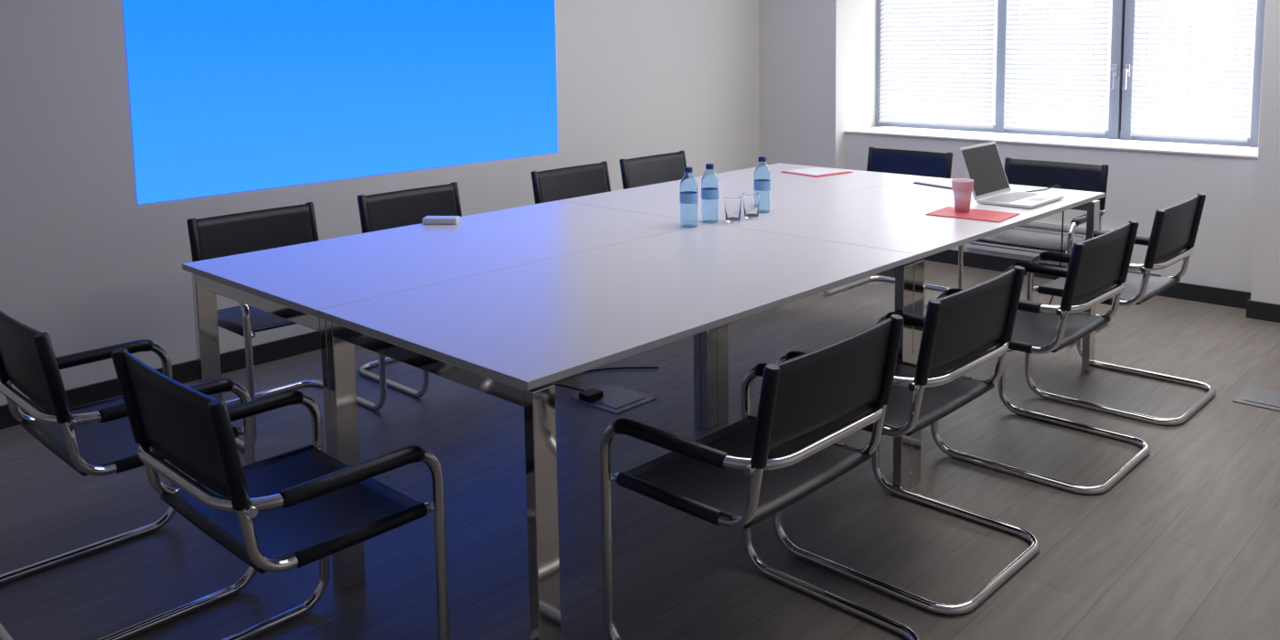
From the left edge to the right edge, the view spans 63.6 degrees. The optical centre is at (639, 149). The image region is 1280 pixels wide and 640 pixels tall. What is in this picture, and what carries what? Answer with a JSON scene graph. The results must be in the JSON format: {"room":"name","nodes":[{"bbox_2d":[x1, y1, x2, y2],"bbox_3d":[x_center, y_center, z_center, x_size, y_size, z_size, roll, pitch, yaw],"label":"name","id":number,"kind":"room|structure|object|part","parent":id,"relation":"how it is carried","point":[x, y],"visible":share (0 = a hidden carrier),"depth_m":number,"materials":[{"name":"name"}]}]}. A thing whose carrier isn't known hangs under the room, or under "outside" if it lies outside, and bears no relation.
{"room":"conference room","nodes":[
{"label":"conference room","id":0,"kind":"room"},
{"bbox_2d":[0,0,759,405],"bbox_3d":[-1.741,-0.405,4.449,0.150,2.700,8.430,5,9,44],"label":"wall","id":1,"kind":"structure","parent":0,"point":[85,265],"depth_m":4.21,"materials":[{"name":"white paint"}]},
{"bbox_2d":[0,330,320,429],"bbox_3d":[-1.824,0.921,4.369,0.014,0.085,7.660,5,9,44],"label":"baseboard","id":2,"kind":"structure","parent":1,"relation":"attached to","point":[185,372],"depth_m":4.32,"materials":[{"name":"black"}]},
{"bbox_2d":[123,0,558,204],"bbox_3d":[-1.240,-0.492,4.853,0.004,1.231,2.240,5,9,44],"label":"projection screen","id":3,"kind":"object","parent":1,"relation":"attached to","point":[227,96],"visible":1,"depth_m":4.68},
{"bbox_2d":[0,260,1279,639],"bbox_3d":[0.400,1.177,2.577,6.026,0.100,8.430,5,9,44],"label":"floor","id":4,"kind":"structure","parent":0,"point":[1185,545],"depth_m":2.98,"materials":[{"name":"grey wood"}]},
{"bbox_2d":[0,310,256,639],"bbox_3d":[-1.370,0.762,2.636,0.545,0.770,0.555,5,9,44],"label":"armchair","id":5,"kind":"object","parent":4,"relation":"on","point":[96,438],"visible":0.77,"depth_m":2.54,"materials":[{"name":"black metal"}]},
{"bbox_3d":[-1.490,0.502,2.487,0.494,0.207,0.056,5,9,44],"label":"backrest","id":6,"kind":"part","parent":5,"relation":"part of","materials":[{"name":"black leather"}]},
{"bbox_3d":[-1.330,0.726,2.674,0.474,0.024,0.362,5,9,44],"label":"seat","id":7,"kind":"part","parent":5,"relation":"part of","materials":[{"name":"black leather"}]},
{"bbox_2d":[111,347,449,639],"bbox_3d":[-0.795,0.802,2.187,0.545,0.770,0.555,5,9,44],"label":"armchair","id":8,"kind":"object","parent":4,"relation":"on","point":[298,507],"visible":1,"depth_m":2.12,"materials":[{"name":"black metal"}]},
{"bbox_3d":[-0.914,0.543,2.038,0.494,0.207,0.056,5,9,44],"label":"backrest","id":9,"kind":"part","parent":8,"relation":"part of","materials":[{"name":"black leather"}]},
{"bbox_3d":[-0.755,0.766,2.225,0.474,0.024,0.362,5,9,44],"label":"seat","id":10,"kind":"part","parent":8,"relation":"part of","materials":[{"name":"black leather"}]},
{"bbox_2d":[186,202,386,449],"bbox_3d":[-1.339,0.626,3.856,0.555,0.770,0.545,5,9,44],"label":"armchair","id":11,"kind":"object","parent":4,"relation":"on","point":[243,232],"visible":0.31,"depth_m":3.87,"materials":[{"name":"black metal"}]},
{"bbox_3d":[-1.464,0.340,3.940,0.056,0.207,0.494,5,9,44],"label":"backrest","id":12,"kind":"part","parent":11,"relation":"part of","materials":[{"name":"black leather"}]},
{"bbox_3d":[-1.298,0.599,3.812,0.362,0.024,0.474,5,9,44],"label":"seat","id":13,"kind":"part","parent":11,"relation":"part of","materials":[{"name":"black leather"}]},
{"bbox_3d":[-1.339,0.627,3.856,0.555,0.767,0.535,5,9,44],"label":"tubular frame","id":14,"kind":"part","parent":11,"relation":"part of","materials":[{"name":"silver metal"}]},
{"bbox_2d":[357,181,461,396],"bbox_3d":[-0.855,0.562,4.356,0.555,0.770,0.545,5,9,44],"label":"armchair","id":15,"kind":"object","parent":4,"relation":"on","point":[387,210],"visible":0.21,"depth_m":4.40,"materials":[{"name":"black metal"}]},
{"bbox_3d":[-0.855,0.564,4.356,0.555,0.767,0.535,5,9,44],"label":"tubular frame","id":16,"kind":"part","parent":15,"relation":"part of","materials":[{"name":"silver metal"}]},
{"bbox_3d":[-0.979,0.277,4.440,0.056,0.207,0.494,5,9,44],"label":"backrest","id":17,"kind":"part","parent":15,"relation":"part of","materials":[{"name":"black leather"}]},
{"bbox_2d":[530,160,610,203],"bbox_3d":[-0.207,0.477,5.025,0.555,0.770,0.545,5,9,44],"label":"armchair","id":18,"kind":"object","parent":4,"relation":"on","point":[559,184],"visible":0.15,"depth_m":5.10,"materials":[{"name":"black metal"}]},
{"bbox_2d":[553,366,658,414],"bbox_3d":[-0.096,0.939,4.189,0.476,0.034,0.512,5,9,44],"label":"box","id":19,"kind":"object","parent":4,"relation":"on","point":[613,399],"visible":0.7,"depth_m":4.01,"materials":[{"name":"silver metal"}]},
{"bbox_3d":[-0.105,0.972,4.025,0.260,0.005,0.220,5,9,44],"label":"plate","id":20,"kind":"part","parent":19,"relation":"part of","materials":[{"name":"silver metal"}]},
{"bbox_3d":[-0.106,0.968,4.025,0.200,0.003,0.160,5,9,44],"label":"lid","id":21,"kind":"part","parent":19,"relation":"part of","materials":[{"name":"silver metal"}]},
{"bbox_2d":[181,162,1105,639],"bbox_3d":[0.255,0.631,3.709,1.631,0.740,3.049,5,9,44],"label":"conference table","id":22,"kind":"object","parent":4,"relation":"on","point":[507,304],"visible":0.96,"depth_m":2.98,"materials":[{"name":"white laminate"}]},
{"bbox_2d":[422,215,460,224],"bbox_3d":[-0.722,0.258,3.749,0.130,0.024,0.056,0,6,6],"label":"eraser","id":23,"kind":"object","parent":22,"relation":"on","point":[429,219],"visible":1,"depth_m":3.73,"materials":[{"name":"white plastic"}]},
{"bbox_3d":[-0.556,0.688,3.451,0.802,0.710,1.502,5,9,44],"label":"leg frame","id":24,"kind":"part","parent":22,"relation":"part of","materials":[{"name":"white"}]},
{"bbox_3d":[0.024,0.740,2.896,0.802,0.710,1.502,5,9,44],"label":"leg frame","id":25,"kind":"part","parent":22,"relation":"part of","materials":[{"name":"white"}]},
{"bbox_2d":[679,166,697,227],"bbox_3d":[0.170,0.167,3.600,0.064,0.209,0.064,5,9,44],"label":"water bottle","id":26,"kind":"object","parent":22,"relation":"on","point":[688,186],"visible":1,"depth_m":3.58,"materials":[{"name":"blue plastic"}]},
{"bbox_2d":[701,163,718,223],"bbox_3d":[0.250,0.157,3.682,0.064,0.209,0.064,1,7,15],"label":"water bottle","id":27,"kind":"object","parent":22,"relation":"on","point":[709,181],"visible":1,"depth_m":3.66,"materials":[{"name":"blue plastic"}]},
{"bbox_2d":[724,195,742,223],"bbox_3d":[0.332,0.215,3.687,0.065,0.090,0.065,5,9,44],"label":"drinking glass","id":28,"kind":"object","parent":22,"relation":"on","point":[732,204],"visible":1,"depth_m":3.66,"materials":[{"name":"clear glass"}]},
{"bbox_2d":[742,192,759,219],"bbox_3d":[0.405,0.206,3.755,0.065,0.090,0.065,5,9,44],"label":"drinking glass","id":29,"kind":"object","parent":22,"relation":"on","point":[751,199],"visible":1,"depth_m":3.73,"materials":[{"name":"clear glass"}]},
{"bbox_2d":[753,156,770,213],"bbox_3d":[0.458,0.132,3.869,0.064,0.209,0.064,-2,7,-13],"label":"water bottle","id":30,"kind":"object","parent":22,"relation":"on","point":[762,182],"visible":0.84,"depth_m":3.85,"materials":[{"name":"blue plastic"}]},
{"bbox_2d":[780,167,853,177],"bbox_3d":[0.846,0.110,4.938,0.240,0.006,0.240,-6,8,-36],"label":"folder","id":31,"kind":"object","parent":22,"relation":"on","point":[815,172],"visible":1,"depth_m":4.91,"materials":[{"name":"red"}]},
{"bbox_3d":[1.066,0.604,3.971,0.802,0.710,1.502,5,9,44],"label":"leg frame","id":32,"kind":"part","parent":22,"relation":"part of","materials":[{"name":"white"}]},
{"bbox_2d":[912,179,951,189],"bbox_3d":[1.321,0.151,4.482,0.150,0.009,0.220,-5,7,-31],"label":"open notebook","id":33,"kind":"object","parent":22,"relation":"on","point":[937,183],"visible":0.64,"depth_m":4.48,"materials":[{"name":"white paper"}]},
{"bbox_2d":[925,206,1019,223],"bbox_3d":[1.209,0.237,3.749,0.270,0.004,0.200,4,8,40],"label":"folder","id":34,"kind":"object","parent":22,"relation":"on","point":[982,215],"visible":1,"depth_m":3.73,"materials":[{"name":"red plastic"}]},
{"bbox_2d":[951,178,973,212],"bbox_3d":[1.185,0.171,3.792,0.079,0.117,0.079,5,9,44],"label":"paper cup","id":35,"kind":"object","parent":34,"relation":"on","point":[962,188],"visible":1,"depth_m":3.77,"materials":[{"name":"pink"}]},
{"bbox_2d":[959,141,1064,208],"bbox_3d":[1.455,0.096,4.039,0.293,0.211,0.310,5,9,44],"label":"laptop","id":36,"kind":"object","parent":22,"relation":"on","point":[982,163],"depth_m":4.07,"materials":[{"name":"silver metal"}]},
{"bbox_2d":[618,150,686,189],"bbox_3d":[0.209,0.423,5.454,0.555,0.770,0.545,5,9,44],"label":"armchair","id":37,"kind":"object","parent":4,"relation":"on","point":[636,172],"visible":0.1,"depth_m":5.52,"materials":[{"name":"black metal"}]},
{"bbox_2d":[599,314,920,639],"bbox_3d":[0.291,0.768,2.334,0.555,0.770,0.545,5,9,44],"label":"armchair","id":38,"kind":"object","parent":4,"relation":"on","point":[741,474],"visible":1,"depth_m":2.25,"materials":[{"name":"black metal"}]},
{"bbox_3d":[0.249,0.734,2.370,0.362,0.024,0.474,5,9,44],"label":"seat","id":39,"kind":"part","parent":38,"relation":"part of","materials":[{"name":"black leather"}]},
{"bbox_3d":[0.406,0.504,2.189,0.056,0.207,0.494,5,9,44],"label":"backrest","id":40,"kind":"part","parent":38,"relation":"part of","materials":[{"name":"black leather"}]},
{"bbox_2d":[823,147,952,307],"bbox_3d":[1.336,0.401,5.485,0.545,0.770,0.555,5,9,44],"label":"armchair","id":41,"kind":"object","parent":4,"relation":"on","point":[892,161],"visible":0.23,"depth_m":5.59,"materials":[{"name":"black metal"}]},
{"bbox_3d":[1.336,0.402,5.485,0.535,0.767,0.555,5,9,44],"label":"tubular frame","id":42,"kind":"part","parent":41,"relation":"part of","materials":[{"name":"silver metal"}]},
{"bbox_3d":[1.447,0.111,5.573,0.494,0.207,0.056,5,9,44],"label":"backrest","id":43,"kind":"part","parent":41,"relation":"part of","materials":[{"name":"black leather"}]},
{"bbox_2d":[772,266,1040,615],"bbox_3d":[0.737,0.710,2.795,0.555,0.770,0.545,5,9,44],"label":"armchair","id":44,"kind":"object","parent":4,"relation":"on","point":[958,327],"visible":0.74,"depth_m":2.68,"materials":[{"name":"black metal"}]},
{"bbox_3d":[0.695,0.675,2.831,0.362,0.024,0.474,5,9,44],"label":"seat","id":45,"kind":"part","parent":44,"relation":"part of","materials":[{"name":"black leather"}]},
{"bbox_3d":[0.853,0.446,2.650,0.056,0.207,0.494,5,9,44],"label":"backrest","id":46,"kind":"part","parent":44,"relation":"part of","materials":[{"name":"black leather"}]},
{"bbox_2d":[986,184,1064,351],"bbox_3d":[1.613,0.520,4.431,0.302,0.760,0.303,-4,7,-26],"label":"laptop cable","id":47,"kind":"object","parent":4,"relation":"on","point":[1055,185],"visible":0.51,"depth_m":4.35,"materials":[{"name":"plastic"}]},
{"bbox_2d":[957,157,1109,343],"bbox_3d":[1.892,0.455,4.912,0.545,0.770,0.555,5,9,44],"label":"armchair","id":48,"kind":"object","parent":4,"relation":"on","point":[1033,173],"visible":0.41,"depth_m":4.92,"materials":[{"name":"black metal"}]},
{"bbox_3d":[1.851,0.430,4.867,0.474,0.024,0.362,5,9,44],"label":"seat","id":49,"kind":"part","parent":48,"relation":"part of","materials":[{"name":"black leather"}]},
{"bbox_3d":[2.002,0.166,5.000,0.494,0.207,0.056,5,9,44],"label":"backrest","id":50,"kind":"part","parent":48,"relation":"part of","materials":[{"name":"black leather"}]},
{"bbox_2d":[930,220,1150,494],"bbox_3d":[1.350,0.629,3.427,0.555,0.770,0.545,5,9,44],"label":"armchair","id":51,"kind":"object","parent":4,"relation":"on","point":[1099,263],"visible":0.83,"depth_m":3.32,"materials":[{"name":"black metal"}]},
{"bbox_3d":[1.308,0.595,3.463,0.362,0.024,0.474,5,9,44],"label":"seat","id":52,"kind":"part","parent":51,"relation":"part of","materials":[{"name":"black leather"}]},
{"bbox_3d":[1.465,0.365,3.282,0.056,0.207,0.494,5,9,44],"label":"backrest","id":53,"kind":"part","parent":51,"relation":"part of","materials":[{"name":"black leather"}]},
{"bbox_2d":[1024,192,1215,426],"bbox_3d":[1.863,0.562,3.957,0.555,0.770,0.545,5,9,44],"label":"armchair","id":54,"kind":"object","parent":4,"relation":"on","point":[1175,228],"visible":0.74,"depth_m":3.87,"materials":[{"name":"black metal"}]},
{"bbox_3d":[1.821,0.527,3.994,0.362,0.024,0.474,5,9,44],"label":"seat","id":55,"kind":"part","parent":54,"relation":"part of","materials":[{"name":"black leather"}]},
{"bbox_3d":[1.978,0.298,3.812,0.056,0.207,0.494,5,9,44],"label":"backrest","id":56,"kind":"part","parent":54,"relation":"part of","materials":[{"name":"black leather"}]},
{"bbox_2d":[1232,385,1279,411],"bbox_3d":[2.401,0.946,3.873,0.260,0.008,0.220,5,9,44],"label":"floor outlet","id":57,"kind":"object","parent":4,"relation":"on","point":[1253,396],"visible":1,"depth_m":3.90,"materials":[{"name":"silver metal"}]},
{"bbox_3d":[2.401,0.943,3.873,0.200,0.003,0.160,5,9,44],"label":"lid","id":58,"kind":"part","parent":57,"relation":"part of","materials":[{"name":"silver metal"}]},
{"bbox_2d":[758,0,1279,304],"bbox_3d":[3.062,-0.566,5.194,5.726,2.700,0.680,5,9,44],"label":"wall","id":59,"kind":"structure","parent":0,"point":[817,58],"depth_m":5.79,"materials":[{"name":"white paint"}]},
{"bbox_2d":[878,0,995,127],"bbox_3d":[1.879,-0.822,6.562,0.788,1.345,0.030,5,9,44],"label":"blind","id":60,"kind":"object","parent":59,"relation":"attached to","point":[942,78],"visible":1,"depth_m":6.57,"materials":[{"name":"white plastic"}]},
{"bbox_3d":[1.653,-0.828,6.760,0.002,1.320,0.001,5,9,44],"label":"ladder cord","id":61,"kind":"part","parent":60,"relation":"part of","materials":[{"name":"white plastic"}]},
{"bbox_3d":[1.869,-0.808,6.553,0.002,1.320,0.001,5,9,44],"label":"ladder cord","id":62,"kind":"part","parent":60,"relation":"part of","materials":[{"name":"white fabric"}]},
{"bbox_3d":[1.890,-0.161,6.635,0.788,0.014,0.026,5,9,44],"label":"rail","id":63,"kind":"part","parent":60,"relation":"part of","materials":[{"name":"white plastic"}]},
{"bbox_3d":[2.085,-0.789,6.346,0.002,1.320,0.001,5,9,44],"label":"ladder cord","id":64,"kind":"part","parent":60,"relation":"part of","materials":[{"name":"white fabric"}]},
{"bbox_2d":[843,126,1258,158],"bbox_3d":[2.316,-0.051,5.987,2.398,0.012,0.372,5,9,44],"label":"windowsill","id":65,"kind":"structure","parent":59,"relation":"attached to","point":[1114,144],"depth_m":5.82,"materials":[{"name":"white paint"}]},
{"bbox_2d":[1002,0,1109,134],"bbox_3d":[2.433,-0.772,6.031,0.601,1.345,0.030,5,9,44],"label":"blind","id":66,"kind":"object","parent":59,"relation":"attached to","point":[1017,71],"visible":1,"depth_m":6.05,"materials":[{"name":"white"}]},
{"bbox_3d":[2.259,-0.773,6.180,0.002,1.320,0.001,5,9,44],"label":"ladder cord","id":67,"kind":"part","parent":66,"relation":"part of","materials":[{"name":"white fabric"}]},
{"bbox_3d":[2.423,-0.759,6.023,0.002,1.320,0.001,5,9,44],"label":"ladder cord","id":68,"kind":"part","parent":66,"relation":"part of","materials":[{"name":"white fabric"}]},
{"bbox_3d":[2.444,-0.111,6.105,0.601,0.014,0.026,5,9,44],"label":"rail","id":69,"kind":"part","parent":66,"relation":"part of","materials":[{"name":"white plastic"}]},
{"bbox_3d":[2.588,-0.744,5.865,0.002,1.320,0.001,5,9,44],"label":"ladder cord","id":70,"kind":"part","parent":66,"relation":"part of","materials":[{"name":"white fabric"}]},
{"bbox_2d":[875,0,1265,148],"bbox_3d":[2.468,-0.765,6.079,2.398,1.379,0.080,5,9,44],"label":"frame","id":71,"kind":"object","parent":59,"relation":"attached to","point":[1119,43],"visible":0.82,"depth_m":5.84,"materials":[{"name":"blue"}]},
{"bbox_2d":[925,249,1279,322],"bbox_3d":[2.901,0.757,5.151,5.726,0.085,0.184,5,9,44],"label":"baseboard","id":72,"kind":"structure","parent":59,"relation":"attached to","point":[1214,295],"depth_m":5.32,"materials":[{"name":"black"}]},
{"bbox_2d":[1109,64,1117,89],"bbox_3d":[2.675,-0.409,5.829,0.024,0.140,0.055,5,9,44],"label":"handle","id":73,"kind":"object","parent":59,"relation":"attached to","point":[1113,71],"visible":1,"depth_m":5.81,"materials":[{"name":"silver metal"}]},
{"bbox_2d":[1120,0,1125,130],"bbox_3d":[2.750,-0.733,5.831,0.015,1.260,0.030,5,9,44],"label":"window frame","id":74,"kind":"structure","parent":59,"relation":"in","point":[1125,0],"depth_m":5.85,"materials":[{"name":"grey metal"}]},
{"bbox_2d":[1121,64,1130,89],"bbox_3d":[2.724,-0.405,5.782,0.024,0.140,0.055,5,9,44],"label":"handle","id":75,"kind":"object","parent":59,"relation":"attached to","point":[1125,71],"visible":1,"depth_m":5.77,"materials":[{"name":"silver metal"}]},
{"bbox_2d":[1130,0,1254,141],"bbox_3d":[2.960,-0.725,5.527,0.583,1.345,0.030,5,9,44],"label":"blind","id":76,"kind":"object","parent":59,"relation":"attached to","point":[1173,62],"visible":1,"depth_m":5.55,"materials":[{"name":"white"}]},
{"bbox_3d":[2.791,-0.726,5.671,0.002,1.320,0.001,5,9,44],"label":"ladder cord","id":77,"kind":"part","parent":76,"relation":"part of","materials":[{"name":"white fabric"}]},
{"bbox_3d":[2.950,-0.711,5.518,0.002,1.320,0.001,5,9,44],"label":"ladder cord","id":78,"kind":"part","parent":76,"relation":"part of","materials":[{"name":"white fabric"}]},
{"bbox_3d":[2.970,-0.064,5.600,0.583,0.014,0.026,5,9,44],"label":"rail","id":79,"kind":"part","parent":76,"relation":"part of","materials":[{"name":"white plastic"}]},
{"bbox_3d":[3.110,-0.697,5.365,0.002,1.320,0.001,5,9,44],"label":"ladder cord","id":80,"kind":"part","parent":76,"relation":"part of","materials":[{"name":"white fabric"}]},
{"bbox_2d":[1258,4,1265,145],"bbox_3d":[3.284,-0.691,5.291,0.123,1.379,0.090,5,9,44],"label":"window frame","id":81,"kind":"structure","parent":59,"relation":"in","point":[1264,5],"depth_m":5.33,"materials":[{"name":"white paint"}]},
{"bbox_2d":[966,221,1113,256],"bbox_3d":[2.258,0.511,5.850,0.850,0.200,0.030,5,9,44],"label":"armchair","id":82,"kind":"object","parent":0,"point":[1039,224],"depth_m":5.87,"materials":[{"name":"black leather"}]}
]}

